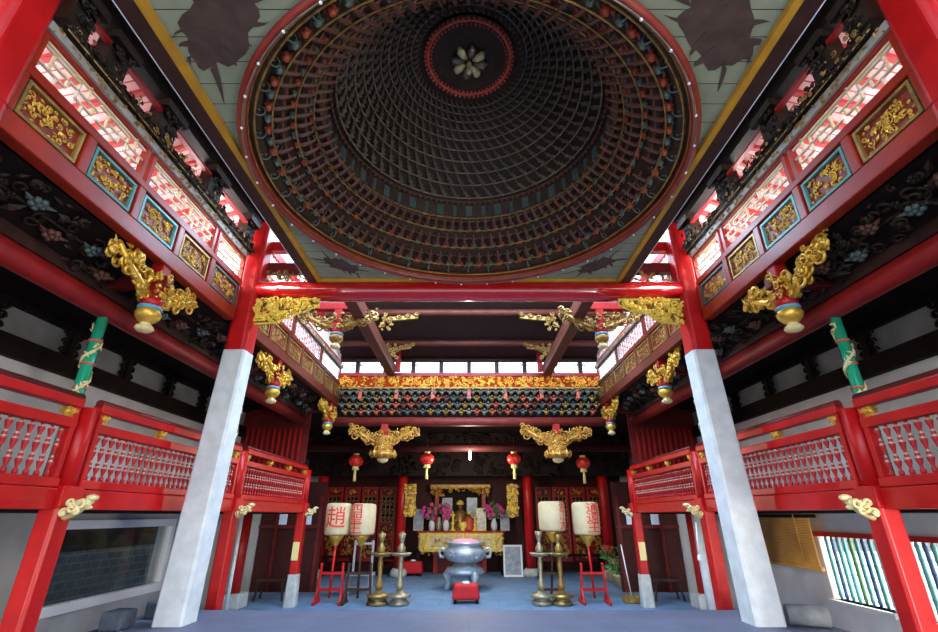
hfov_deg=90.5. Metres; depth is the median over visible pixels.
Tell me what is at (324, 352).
lattice window
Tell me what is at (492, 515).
flower vase
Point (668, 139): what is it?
flower
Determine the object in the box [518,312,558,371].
cluster
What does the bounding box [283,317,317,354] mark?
ceiling
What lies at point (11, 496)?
beam
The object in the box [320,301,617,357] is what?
ceiling
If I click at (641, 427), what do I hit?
screen
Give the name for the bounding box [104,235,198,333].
pendant
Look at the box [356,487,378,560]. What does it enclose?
door
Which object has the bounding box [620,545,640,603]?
dustpan
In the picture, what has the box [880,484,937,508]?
beam
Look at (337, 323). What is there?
pendant
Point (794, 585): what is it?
wall
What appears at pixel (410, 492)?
hanging couplet
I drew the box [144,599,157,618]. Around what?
stone block
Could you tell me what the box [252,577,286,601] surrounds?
stool
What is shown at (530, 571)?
column
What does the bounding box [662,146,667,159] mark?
flower
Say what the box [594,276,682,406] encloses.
beam
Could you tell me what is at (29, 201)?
carved panel
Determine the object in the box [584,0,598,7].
flower
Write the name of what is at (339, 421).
lintel beam
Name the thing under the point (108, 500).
beam
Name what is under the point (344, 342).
roof beam
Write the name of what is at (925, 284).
ceiling
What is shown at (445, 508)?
flower vase
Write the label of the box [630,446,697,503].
gallery railing
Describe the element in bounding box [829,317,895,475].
column
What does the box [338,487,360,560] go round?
door
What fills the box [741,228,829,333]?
pendant
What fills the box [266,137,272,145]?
flower
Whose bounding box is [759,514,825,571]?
bamboo blind
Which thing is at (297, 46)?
flower
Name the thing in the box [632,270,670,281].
carved crest
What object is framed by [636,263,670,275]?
rail
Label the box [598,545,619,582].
potted plant
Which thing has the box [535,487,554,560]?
door
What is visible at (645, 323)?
lattice window
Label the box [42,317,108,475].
column
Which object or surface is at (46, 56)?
ceiling
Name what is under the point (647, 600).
post
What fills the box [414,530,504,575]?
altar table
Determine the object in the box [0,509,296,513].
floor
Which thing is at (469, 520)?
figurine
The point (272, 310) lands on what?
carved spandrel
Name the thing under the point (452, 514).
candlestick
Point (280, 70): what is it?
flower
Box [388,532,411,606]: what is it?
candlestick
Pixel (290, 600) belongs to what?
post
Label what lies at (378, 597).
candlestick
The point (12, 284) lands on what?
ceiling
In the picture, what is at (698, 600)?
column
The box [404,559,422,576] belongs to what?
stool
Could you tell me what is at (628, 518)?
paper notice
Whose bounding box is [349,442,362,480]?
hanging lantern
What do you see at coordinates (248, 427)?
screen
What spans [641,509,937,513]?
floor
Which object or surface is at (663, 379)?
pendant
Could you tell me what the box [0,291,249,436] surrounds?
wall timbering
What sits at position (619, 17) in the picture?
flower
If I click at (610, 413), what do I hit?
pendant
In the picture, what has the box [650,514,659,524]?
paper notice
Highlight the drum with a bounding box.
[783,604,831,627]
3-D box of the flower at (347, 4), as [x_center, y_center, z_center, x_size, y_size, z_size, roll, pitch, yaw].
[-0.943,-2.445,3.593,0.112,0.108,0.113,9,-25,-19]
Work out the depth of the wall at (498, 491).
18.25 m
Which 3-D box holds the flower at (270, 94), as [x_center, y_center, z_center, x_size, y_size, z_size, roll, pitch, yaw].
[-1.883,-2.102,4.394,0.112,0.108,0.113,-5,-24,12]
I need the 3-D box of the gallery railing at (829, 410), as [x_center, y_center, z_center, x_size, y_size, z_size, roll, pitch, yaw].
[4.100,2.039,6.578,0.120,0.928,3.440,0,-23,0]
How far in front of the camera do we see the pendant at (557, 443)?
12.52 m
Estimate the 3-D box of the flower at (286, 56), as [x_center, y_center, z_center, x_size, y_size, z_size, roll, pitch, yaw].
[-1.594,-2.256,4.034,0.112,0.108,0.113,0,-23,1]
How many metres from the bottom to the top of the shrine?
3.015 m
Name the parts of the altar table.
leg, panel frame, panel, leg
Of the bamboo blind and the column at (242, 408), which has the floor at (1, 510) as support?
the column at (242, 408)
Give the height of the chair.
1.281 m
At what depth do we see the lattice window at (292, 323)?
9.37 m
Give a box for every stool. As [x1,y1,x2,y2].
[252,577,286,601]
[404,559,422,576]
[452,581,479,603]
[651,577,685,601]
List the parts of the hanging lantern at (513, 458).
globe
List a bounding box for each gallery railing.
[0,368,85,486]
[76,400,242,498]
[240,446,307,503]
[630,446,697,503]
[695,400,861,498]
[852,368,937,486]
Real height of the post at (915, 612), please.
2.980 m
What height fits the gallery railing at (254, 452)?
0.928 m
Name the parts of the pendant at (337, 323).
lamp shade, stem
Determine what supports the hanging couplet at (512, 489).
attached to the column at (530, 571)
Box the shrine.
[430,484,490,573]
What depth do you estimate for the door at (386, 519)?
17.85 m
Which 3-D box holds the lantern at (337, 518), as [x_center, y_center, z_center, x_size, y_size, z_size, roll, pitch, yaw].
[-3.308,5.773,11.395,0.666,2.211,0.636,0,-23,0]
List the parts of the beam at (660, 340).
moulding, moulding, rail, carved panel, moulding, rail, moulding, carved panel, moulding, carved panel, moulding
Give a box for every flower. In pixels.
[264,101,272,110]
[264,114,271,122]
[264,126,271,135]
[266,89,274,99]
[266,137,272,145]
[269,76,278,86]
[269,148,275,155]
[272,158,279,166]
[274,64,283,74]
[277,168,284,175]
[280,51,291,62]
[283,178,289,184]
[288,39,300,50]
[289,186,295,193]
[298,27,310,38]
[310,15,323,27]
[324,4,337,16]
[339,0,353,7]
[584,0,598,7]
[600,2,614,17]
[614,12,628,28]
[626,24,640,40]
[626,201,634,210]
[637,36,650,51]
[642,184,648,196]
[646,48,658,63]
[648,176,654,187]
[651,166,659,178]
[653,62,664,76]
[658,156,664,168]
[659,74,669,90]
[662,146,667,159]
[663,90,672,102]
[665,100,673,111]
[665,134,670,148]
[666,111,673,126]
[666,123,672,137]
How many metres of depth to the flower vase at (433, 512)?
16.91 m
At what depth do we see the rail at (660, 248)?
8.04 m
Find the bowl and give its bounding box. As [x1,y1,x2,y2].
[444,541,485,563]
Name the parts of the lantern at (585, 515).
lamp shade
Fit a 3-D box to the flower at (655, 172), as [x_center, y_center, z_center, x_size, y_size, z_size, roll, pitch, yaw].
[2.175,-1.674,5.394,0.112,0.108,0.113,-20,-31,39]
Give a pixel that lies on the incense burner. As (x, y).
(464, 552)
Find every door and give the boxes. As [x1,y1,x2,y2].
[320,487,343,560]
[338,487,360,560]
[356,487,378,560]
[375,487,396,560]
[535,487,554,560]
[552,487,572,560]
[569,487,588,560]
[586,487,604,560]
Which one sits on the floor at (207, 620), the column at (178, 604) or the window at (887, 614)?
the column at (178, 604)
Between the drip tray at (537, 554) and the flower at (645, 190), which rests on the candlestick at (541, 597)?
the drip tray at (537, 554)
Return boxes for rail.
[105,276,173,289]
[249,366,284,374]
[267,263,300,275]
[271,242,287,253]
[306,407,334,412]
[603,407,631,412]
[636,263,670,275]
[650,242,666,253]
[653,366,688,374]
[758,514,815,517]
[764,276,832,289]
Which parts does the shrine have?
painted pane, panel, roof rail, painted pane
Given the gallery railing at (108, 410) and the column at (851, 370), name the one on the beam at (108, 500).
the gallery railing at (108, 410)
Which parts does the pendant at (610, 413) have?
stem, lamp shade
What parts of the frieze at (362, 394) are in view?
sill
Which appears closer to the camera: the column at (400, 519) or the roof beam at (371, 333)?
the roof beam at (371, 333)
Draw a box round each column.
[0,0,61,119]
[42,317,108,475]
[151,222,274,626]
[222,514,252,609]
[226,408,242,489]
[317,476,328,578]
[390,476,407,577]
[522,476,537,577]
[597,476,618,578]
[663,222,786,626]
[685,514,706,609]
[693,400,711,489]
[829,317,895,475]
[876,0,937,119]
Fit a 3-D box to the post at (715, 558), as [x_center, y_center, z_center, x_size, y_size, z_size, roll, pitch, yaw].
[3.967,3.828,7.825,0.526,2.980,0.260,0,-23,0]
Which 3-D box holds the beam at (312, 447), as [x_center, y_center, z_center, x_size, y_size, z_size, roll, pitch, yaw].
[0.000,4.058,14.362,11.200,0.270,0.270,0,-23,0]
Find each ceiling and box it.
[0,140,320,409]
[36,31,238,244]
[112,0,825,282]
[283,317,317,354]
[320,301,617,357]
[613,140,937,409]
[620,317,654,354]
[699,31,901,244]
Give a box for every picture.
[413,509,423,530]
[476,508,485,530]
[500,510,509,530]
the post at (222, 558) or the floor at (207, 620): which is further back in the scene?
the post at (222, 558)
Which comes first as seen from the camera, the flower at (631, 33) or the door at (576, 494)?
the flower at (631, 33)
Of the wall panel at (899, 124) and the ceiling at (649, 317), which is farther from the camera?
the ceiling at (649, 317)
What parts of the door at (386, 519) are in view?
panel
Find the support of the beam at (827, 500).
attached to the post at (715, 558)
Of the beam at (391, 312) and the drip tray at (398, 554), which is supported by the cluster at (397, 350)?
the beam at (391, 312)
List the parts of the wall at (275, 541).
cross rail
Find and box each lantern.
[311,503,351,605]
[340,503,375,605]
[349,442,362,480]
[420,437,433,478]
[507,439,520,478]
[537,501,565,593]
[571,502,611,605]
[576,444,589,482]
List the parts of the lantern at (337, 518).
lamp shade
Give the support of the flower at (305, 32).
on the ceiling at (447, 141)
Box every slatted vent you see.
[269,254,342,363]
[595,254,667,363]
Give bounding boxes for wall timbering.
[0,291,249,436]
[688,291,937,436]
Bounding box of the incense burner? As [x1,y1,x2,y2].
[438,532,491,590]
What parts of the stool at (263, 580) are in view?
leg, leg, seat, leg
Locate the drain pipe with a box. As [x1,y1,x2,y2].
[224,515,243,609]
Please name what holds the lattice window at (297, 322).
attached to the beam at (277, 340)
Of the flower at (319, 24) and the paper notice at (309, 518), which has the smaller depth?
the flower at (319, 24)
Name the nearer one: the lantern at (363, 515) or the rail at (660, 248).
the rail at (660, 248)
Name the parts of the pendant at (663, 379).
stem, lamp shade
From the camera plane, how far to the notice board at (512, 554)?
16.00 m
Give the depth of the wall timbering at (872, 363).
7.42 m
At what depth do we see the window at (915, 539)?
6.11 m
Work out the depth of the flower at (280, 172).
5.36 m
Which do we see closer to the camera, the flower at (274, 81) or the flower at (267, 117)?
the flower at (274, 81)
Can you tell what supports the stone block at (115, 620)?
on the floor at (207, 620)
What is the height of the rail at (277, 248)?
0.180 m
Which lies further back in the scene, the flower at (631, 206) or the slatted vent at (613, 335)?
the slatted vent at (613, 335)
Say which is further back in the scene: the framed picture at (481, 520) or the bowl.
the framed picture at (481, 520)
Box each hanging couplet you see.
[403,483,416,516]
[506,484,518,517]
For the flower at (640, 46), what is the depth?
3.91 m
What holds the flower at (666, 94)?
on the ceiling at (447, 141)
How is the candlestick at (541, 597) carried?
on the floor at (497, 591)
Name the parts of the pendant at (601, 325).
stem, lamp shade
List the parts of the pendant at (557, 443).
stem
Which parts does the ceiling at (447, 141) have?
ring moulding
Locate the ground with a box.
[837,552,937,609]
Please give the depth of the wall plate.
13.37 m
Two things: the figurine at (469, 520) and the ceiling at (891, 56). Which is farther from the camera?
the figurine at (469, 520)
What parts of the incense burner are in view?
handle, leg, leg, handle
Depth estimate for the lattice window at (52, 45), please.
4.50 m
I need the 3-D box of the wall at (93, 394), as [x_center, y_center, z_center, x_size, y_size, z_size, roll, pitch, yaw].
[-6.100,3.269,8.934,0.200,4.880,21.000,0,-23,0]
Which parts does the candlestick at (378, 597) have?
stem, stem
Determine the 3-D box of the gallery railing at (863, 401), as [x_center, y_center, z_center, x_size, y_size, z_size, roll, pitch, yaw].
[4.100,0.583,3.177,0.120,0.928,3.440,0,-23,0]
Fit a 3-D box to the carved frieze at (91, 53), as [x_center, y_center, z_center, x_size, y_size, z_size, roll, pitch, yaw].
[-3.606,-1.861,5.931,0.229,0.216,3.880,0,-23,0]
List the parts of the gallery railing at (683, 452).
rail, rail, rail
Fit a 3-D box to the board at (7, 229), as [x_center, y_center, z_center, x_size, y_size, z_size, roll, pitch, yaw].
[-4.400,0.076,6.494,0.140,0.150,13.000,0,-23,0]
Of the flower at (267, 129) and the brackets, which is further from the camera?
the brackets
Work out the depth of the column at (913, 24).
3.71 m
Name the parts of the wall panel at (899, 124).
moulding, carved panel, moulding, carved panel, carved panel, moulding, rail, rail, moulding, carved panel, carved panel, moulding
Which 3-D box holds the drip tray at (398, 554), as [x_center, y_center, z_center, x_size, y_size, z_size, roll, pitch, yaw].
[-1.636,5.771,11.236,0.500,0.090,0.500,0,-23,0]
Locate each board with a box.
[0,217,307,416]
[503,545,522,576]
[630,217,937,416]
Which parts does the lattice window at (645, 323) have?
tie rail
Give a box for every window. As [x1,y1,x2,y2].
[30,29,151,178]
[39,519,176,619]
[143,154,218,250]
[213,230,246,280]
[281,302,349,332]
[293,317,322,361]
[321,347,341,380]
[588,302,656,332]
[596,347,616,381]
[615,317,644,361]
[691,230,724,280]
[719,154,794,250]
[786,29,907,178]
[812,531,898,619]
[908,536,937,615]
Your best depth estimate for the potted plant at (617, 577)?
13.51 m
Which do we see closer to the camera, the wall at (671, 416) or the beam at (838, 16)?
the beam at (838, 16)
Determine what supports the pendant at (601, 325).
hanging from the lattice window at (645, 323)
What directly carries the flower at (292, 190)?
on the ceiling at (447, 141)
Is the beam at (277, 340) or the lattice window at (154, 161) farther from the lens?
the beam at (277, 340)
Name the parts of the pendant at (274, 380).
lamp shade, stem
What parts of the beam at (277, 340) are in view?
moulding, carved panel, moulding, carved panel, moulding, rail, carved panel, moulding, rail, carved panel, moulding, moulding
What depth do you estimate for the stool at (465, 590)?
11.02 m
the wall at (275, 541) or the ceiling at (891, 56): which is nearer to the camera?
the ceiling at (891, 56)
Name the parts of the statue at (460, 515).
crown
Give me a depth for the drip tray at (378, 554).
11.09 m
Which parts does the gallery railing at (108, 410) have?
rail, rail, rail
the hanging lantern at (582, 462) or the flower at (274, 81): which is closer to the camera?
the flower at (274, 81)
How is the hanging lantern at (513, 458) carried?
hanging from the beam at (316, 424)
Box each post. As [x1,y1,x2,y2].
[0,407,99,631]
[204,451,254,609]
[282,470,318,607]
[619,470,655,607]
[683,451,733,609]
[838,407,937,631]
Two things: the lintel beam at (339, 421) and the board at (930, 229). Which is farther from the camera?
the lintel beam at (339, 421)
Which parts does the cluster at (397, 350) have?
post, carved arm, carved arm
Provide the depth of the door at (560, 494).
17.74 m
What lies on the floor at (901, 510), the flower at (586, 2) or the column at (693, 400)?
the column at (693, 400)
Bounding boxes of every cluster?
[379,312,419,371]
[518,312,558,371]
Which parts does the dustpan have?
handle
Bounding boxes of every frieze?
[53,17,254,254]
[337,373,601,416]
[681,17,884,254]
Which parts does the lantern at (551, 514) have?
lamp shade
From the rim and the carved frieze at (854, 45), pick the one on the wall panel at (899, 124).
the carved frieze at (854, 45)
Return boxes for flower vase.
[421,503,442,530]
[441,503,451,530]
[483,501,504,530]
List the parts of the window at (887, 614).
sill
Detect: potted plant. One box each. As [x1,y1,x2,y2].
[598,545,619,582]
[605,557,621,587]
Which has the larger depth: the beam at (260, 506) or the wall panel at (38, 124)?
the beam at (260, 506)
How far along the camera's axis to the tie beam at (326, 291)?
7.48 m
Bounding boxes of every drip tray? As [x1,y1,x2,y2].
[371,552,390,556]
[391,552,411,556]
[529,552,549,556]
[549,552,568,556]
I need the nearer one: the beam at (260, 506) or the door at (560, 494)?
the beam at (260, 506)
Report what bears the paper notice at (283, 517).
attached to the wall at (275, 541)
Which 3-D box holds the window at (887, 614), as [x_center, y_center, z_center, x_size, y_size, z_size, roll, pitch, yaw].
[6.065,3.981,7.270,0.270,1.080,1.320,0,-23,0]
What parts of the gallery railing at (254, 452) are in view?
rail, rail, rail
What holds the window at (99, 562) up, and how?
in the wall at (93, 394)
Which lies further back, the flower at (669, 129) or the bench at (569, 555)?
the bench at (569, 555)
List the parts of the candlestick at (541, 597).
stem, stem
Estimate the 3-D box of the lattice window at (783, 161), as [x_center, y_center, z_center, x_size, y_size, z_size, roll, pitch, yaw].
[3.680,-1.392,6.013,0.070,0.430,1.500,0,-23,0]
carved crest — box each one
[266,270,305,281]
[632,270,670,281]
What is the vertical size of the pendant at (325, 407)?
0.917 m
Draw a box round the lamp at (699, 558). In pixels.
[695,523,701,561]
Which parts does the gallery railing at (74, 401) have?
rail, rail, rail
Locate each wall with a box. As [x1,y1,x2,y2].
[0,303,318,631]
[240,407,311,496]
[250,482,327,591]
[318,476,619,571]
[610,482,687,591]
[619,303,937,631]
[626,407,697,496]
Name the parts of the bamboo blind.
cord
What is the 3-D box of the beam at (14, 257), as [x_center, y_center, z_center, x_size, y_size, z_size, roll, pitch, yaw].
[-4.400,0.255,6.417,0.250,0.244,13.000,0,-23,0]
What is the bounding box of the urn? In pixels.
[436,517,441,530]
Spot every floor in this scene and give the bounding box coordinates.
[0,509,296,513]
[89,610,848,631]
[199,572,738,609]
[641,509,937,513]
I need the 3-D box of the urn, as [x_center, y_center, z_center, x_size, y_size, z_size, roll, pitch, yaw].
[-1.091,7.520,16.818,0.200,0.459,0.200,0,-23,0]
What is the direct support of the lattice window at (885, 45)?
attached to the wall panel at (899, 124)
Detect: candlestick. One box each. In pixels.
[366,532,390,606]
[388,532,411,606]
[450,511,455,530]
[472,514,477,530]
[529,531,552,606]
[549,532,573,606]
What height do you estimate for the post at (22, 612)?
2.980 m
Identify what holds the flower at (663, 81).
on the ceiling at (447, 141)
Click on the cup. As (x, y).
(462, 525)
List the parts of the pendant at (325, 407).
lamp shade, stem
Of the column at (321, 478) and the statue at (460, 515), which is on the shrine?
the statue at (460, 515)
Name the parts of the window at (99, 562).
pane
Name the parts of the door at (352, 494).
panel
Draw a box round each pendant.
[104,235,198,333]
[255,350,292,403]
[298,308,378,348]
[317,398,337,434]
[348,423,419,462]
[520,423,591,462]
[558,306,639,348]
[601,395,619,434]
[646,346,681,403]
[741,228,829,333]
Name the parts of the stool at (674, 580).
leg, seat, leg, leg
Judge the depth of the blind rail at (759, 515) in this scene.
8.41 m
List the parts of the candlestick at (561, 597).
stem, stem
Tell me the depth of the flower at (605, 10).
3.65 m
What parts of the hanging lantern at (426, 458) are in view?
globe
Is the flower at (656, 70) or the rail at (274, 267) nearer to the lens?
the flower at (656, 70)
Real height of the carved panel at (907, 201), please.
0.378 m
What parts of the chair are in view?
leg, seat, frame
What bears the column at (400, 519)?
on the floor at (497, 591)
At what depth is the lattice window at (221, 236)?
7.16 m
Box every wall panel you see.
[0,20,248,319]
[689,20,937,319]
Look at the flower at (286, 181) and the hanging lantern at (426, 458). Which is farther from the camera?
the hanging lantern at (426, 458)
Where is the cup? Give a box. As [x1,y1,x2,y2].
[459,522,466,530]
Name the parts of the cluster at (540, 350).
carved arm, carved arm, post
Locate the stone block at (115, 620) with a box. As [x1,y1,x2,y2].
[98,608,137,631]
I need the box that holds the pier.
[691,514,715,609]
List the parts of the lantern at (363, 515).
lamp shade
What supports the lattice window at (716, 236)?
attached to the wall panel at (899, 124)
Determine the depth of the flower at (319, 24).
3.73 m
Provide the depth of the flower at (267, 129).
4.78 m
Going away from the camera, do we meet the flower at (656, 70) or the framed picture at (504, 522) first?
the flower at (656, 70)
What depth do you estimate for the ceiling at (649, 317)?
12.69 m
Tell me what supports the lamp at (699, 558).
hanging from the post at (715, 558)
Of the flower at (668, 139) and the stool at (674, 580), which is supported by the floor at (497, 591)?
the stool at (674, 580)
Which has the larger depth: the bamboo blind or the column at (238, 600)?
the column at (238, 600)
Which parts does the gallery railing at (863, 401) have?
rail, rail, rail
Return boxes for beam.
[0,233,308,425]
[0,484,57,508]
[52,0,261,241]
[82,490,233,511]
[243,500,303,512]
[255,276,343,406]
[255,281,682,301]
[307,443,630,451]
[309,407,628,436]
[332,417,605,425]
[344,302,394,374]
[543,302,593,374]
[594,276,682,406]
[629,233,937,425]
[634,500,694,512]
[676,0,885,242]
[704,490,855,511]
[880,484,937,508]
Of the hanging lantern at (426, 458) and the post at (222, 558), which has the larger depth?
the hanging lantern at (426, 458)
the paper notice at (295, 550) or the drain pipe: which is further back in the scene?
the paper notice at (295, 550)
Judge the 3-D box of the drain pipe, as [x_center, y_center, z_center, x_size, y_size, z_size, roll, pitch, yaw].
[-4.750,5.048,9.369,0.067,1.950,0.070,0,-23,0]
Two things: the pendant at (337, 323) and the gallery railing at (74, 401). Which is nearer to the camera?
the gallery railing at (74, 401)
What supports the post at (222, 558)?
on the floor at (497, 591)
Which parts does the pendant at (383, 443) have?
stem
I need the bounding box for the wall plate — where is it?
[341,358,596,361]
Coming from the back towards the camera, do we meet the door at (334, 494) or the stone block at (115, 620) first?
the door at (334, 494)
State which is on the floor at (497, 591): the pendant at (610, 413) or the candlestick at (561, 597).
the candlestick at (561, 597)
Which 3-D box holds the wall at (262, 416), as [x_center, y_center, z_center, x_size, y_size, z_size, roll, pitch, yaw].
[-5.125,3.563,12.137,1.750,2.600,0.080,0,-23,0]
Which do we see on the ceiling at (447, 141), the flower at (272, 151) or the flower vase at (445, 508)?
the flower at (272, 151)
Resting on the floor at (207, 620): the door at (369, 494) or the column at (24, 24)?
the column at (24, 24)
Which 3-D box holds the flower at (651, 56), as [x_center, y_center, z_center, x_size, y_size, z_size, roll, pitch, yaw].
[1.594,-2.256,4.034,0.113,0.108,0.112,1,-23,-3]
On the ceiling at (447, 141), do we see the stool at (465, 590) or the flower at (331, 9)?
the flower at (331, 9)
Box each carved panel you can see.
[0,141,324,412]
[611,141,937,412]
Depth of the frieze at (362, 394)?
12.99 m
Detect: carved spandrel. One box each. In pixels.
[253,296,319,324]
[618,297,684,324]
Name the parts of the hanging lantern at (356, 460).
globe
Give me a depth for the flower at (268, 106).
4.50 m
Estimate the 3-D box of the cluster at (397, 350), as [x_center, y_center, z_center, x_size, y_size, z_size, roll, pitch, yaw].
[-1.762,0.734,12.464,1.034,1.058,1.908,0,-23,0]
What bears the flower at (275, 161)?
on the ceiling at (447, 141)
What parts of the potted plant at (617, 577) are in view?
pot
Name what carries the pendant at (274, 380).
hanging from the beam at (277, 340)
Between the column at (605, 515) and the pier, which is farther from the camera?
the column at (605, 515)
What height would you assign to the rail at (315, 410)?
0.140 m
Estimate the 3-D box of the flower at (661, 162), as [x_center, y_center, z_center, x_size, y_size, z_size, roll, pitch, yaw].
[2.168,-1.738,5.245,0.113,0.108,0.112,20,-30,-38]
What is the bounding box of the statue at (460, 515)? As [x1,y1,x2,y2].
[449,500,467,530]
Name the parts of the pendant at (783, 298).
stem, lamp shade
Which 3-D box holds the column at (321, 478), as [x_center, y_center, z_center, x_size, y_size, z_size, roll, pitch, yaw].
[-5.199,6.571,16.332,0.580,4.630,0.571,0,-23,0]
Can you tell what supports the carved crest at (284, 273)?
on the tie beam at (326, 291)
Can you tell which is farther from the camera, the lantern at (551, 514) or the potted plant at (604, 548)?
the potted plant at (604, 548)
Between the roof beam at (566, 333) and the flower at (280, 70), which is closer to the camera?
the flower at (280, 70)
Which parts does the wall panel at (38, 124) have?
carved panel, moulding, carved panel, moulding, rail, rail, carved panel, moulding, carved panel, moulding, carved panel, moulding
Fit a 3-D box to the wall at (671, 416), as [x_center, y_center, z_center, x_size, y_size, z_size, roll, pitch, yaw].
[5.125,3.563,12.137,1.750,2.600,0.080,0,-23,0]
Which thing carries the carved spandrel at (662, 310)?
attached to the tie beam at (326, 291)
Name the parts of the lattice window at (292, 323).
tie rail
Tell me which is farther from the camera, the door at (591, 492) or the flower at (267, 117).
the door at (591, 492)
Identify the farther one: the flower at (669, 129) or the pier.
the pier
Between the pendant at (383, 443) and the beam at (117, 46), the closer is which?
the beam at (117, 46)
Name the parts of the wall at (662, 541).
cross rail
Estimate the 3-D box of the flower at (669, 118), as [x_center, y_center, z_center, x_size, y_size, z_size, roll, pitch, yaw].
[2.024,-1.987,4.664,0.113,0.108,0.112,10,-25,-23]
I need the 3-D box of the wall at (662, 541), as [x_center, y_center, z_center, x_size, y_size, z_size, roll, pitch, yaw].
[5.090,6.222,13.229,1.780,2.830,0.140,0,-23,0]
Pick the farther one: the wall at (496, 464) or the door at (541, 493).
the door at (541, 493)
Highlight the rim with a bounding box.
[240,0,697,284]
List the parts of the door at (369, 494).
panel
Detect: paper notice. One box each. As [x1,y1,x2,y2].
[278,514,287,524]
[291,542,299,559]
[306,515,311,524]
[626,515,631,524]
[638,542,646,559]
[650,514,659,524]
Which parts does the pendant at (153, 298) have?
lamp shade, stem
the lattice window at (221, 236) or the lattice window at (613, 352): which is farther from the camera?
the lattice window at (613, 352)
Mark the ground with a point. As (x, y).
(931, 553)
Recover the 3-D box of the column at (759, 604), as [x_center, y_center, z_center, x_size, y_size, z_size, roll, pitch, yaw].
[3.634,1.146,6.960,0.472,5.870,0.380,0,-23,0]
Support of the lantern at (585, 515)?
on the floor at (497, 591)
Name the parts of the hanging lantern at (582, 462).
globe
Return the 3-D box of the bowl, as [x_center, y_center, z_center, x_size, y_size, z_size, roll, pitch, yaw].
[-0.114,6.763,13.313,1.210,0.540,1.210,0,-23,0]
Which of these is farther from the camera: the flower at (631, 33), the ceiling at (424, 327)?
the ceiling at (424, 327)
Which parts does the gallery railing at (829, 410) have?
rail, rail, rail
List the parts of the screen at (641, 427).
head rail, panel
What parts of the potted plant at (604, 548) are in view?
pot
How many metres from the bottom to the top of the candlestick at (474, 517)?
0.559 m
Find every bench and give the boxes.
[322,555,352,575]
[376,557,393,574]
[542,554,602,571]
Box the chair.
[346,540,374,595]
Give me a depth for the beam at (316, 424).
15.90 m
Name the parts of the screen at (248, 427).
panel, head rail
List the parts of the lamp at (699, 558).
cord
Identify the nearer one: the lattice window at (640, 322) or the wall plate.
the lattice window at (640, 322)
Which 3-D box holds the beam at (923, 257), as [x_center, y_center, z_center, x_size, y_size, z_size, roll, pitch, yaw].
[4.400,0.255,6.417,0.250,0.244,13.000,0,-23,0]
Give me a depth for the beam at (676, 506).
9.68 m
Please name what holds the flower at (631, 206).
on the ceiling at (447, 141)
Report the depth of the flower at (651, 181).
5.52 m
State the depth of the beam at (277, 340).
10.04 m
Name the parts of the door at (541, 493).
panel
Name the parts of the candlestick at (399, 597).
stem, stem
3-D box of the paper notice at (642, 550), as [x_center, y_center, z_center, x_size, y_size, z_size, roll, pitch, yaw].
[4.100,5.554,10.983,0.150,0.390,0.024,0,-23,0]
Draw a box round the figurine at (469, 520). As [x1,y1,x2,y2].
[463,511,473,530]
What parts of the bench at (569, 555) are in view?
seat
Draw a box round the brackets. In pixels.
[349,362,588,372]
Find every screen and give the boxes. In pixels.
[243,425,306,498]
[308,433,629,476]
[631,425,694,498]
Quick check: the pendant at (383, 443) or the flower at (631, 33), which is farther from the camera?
the pendant at (383, 443)
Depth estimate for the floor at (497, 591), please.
12.28 m

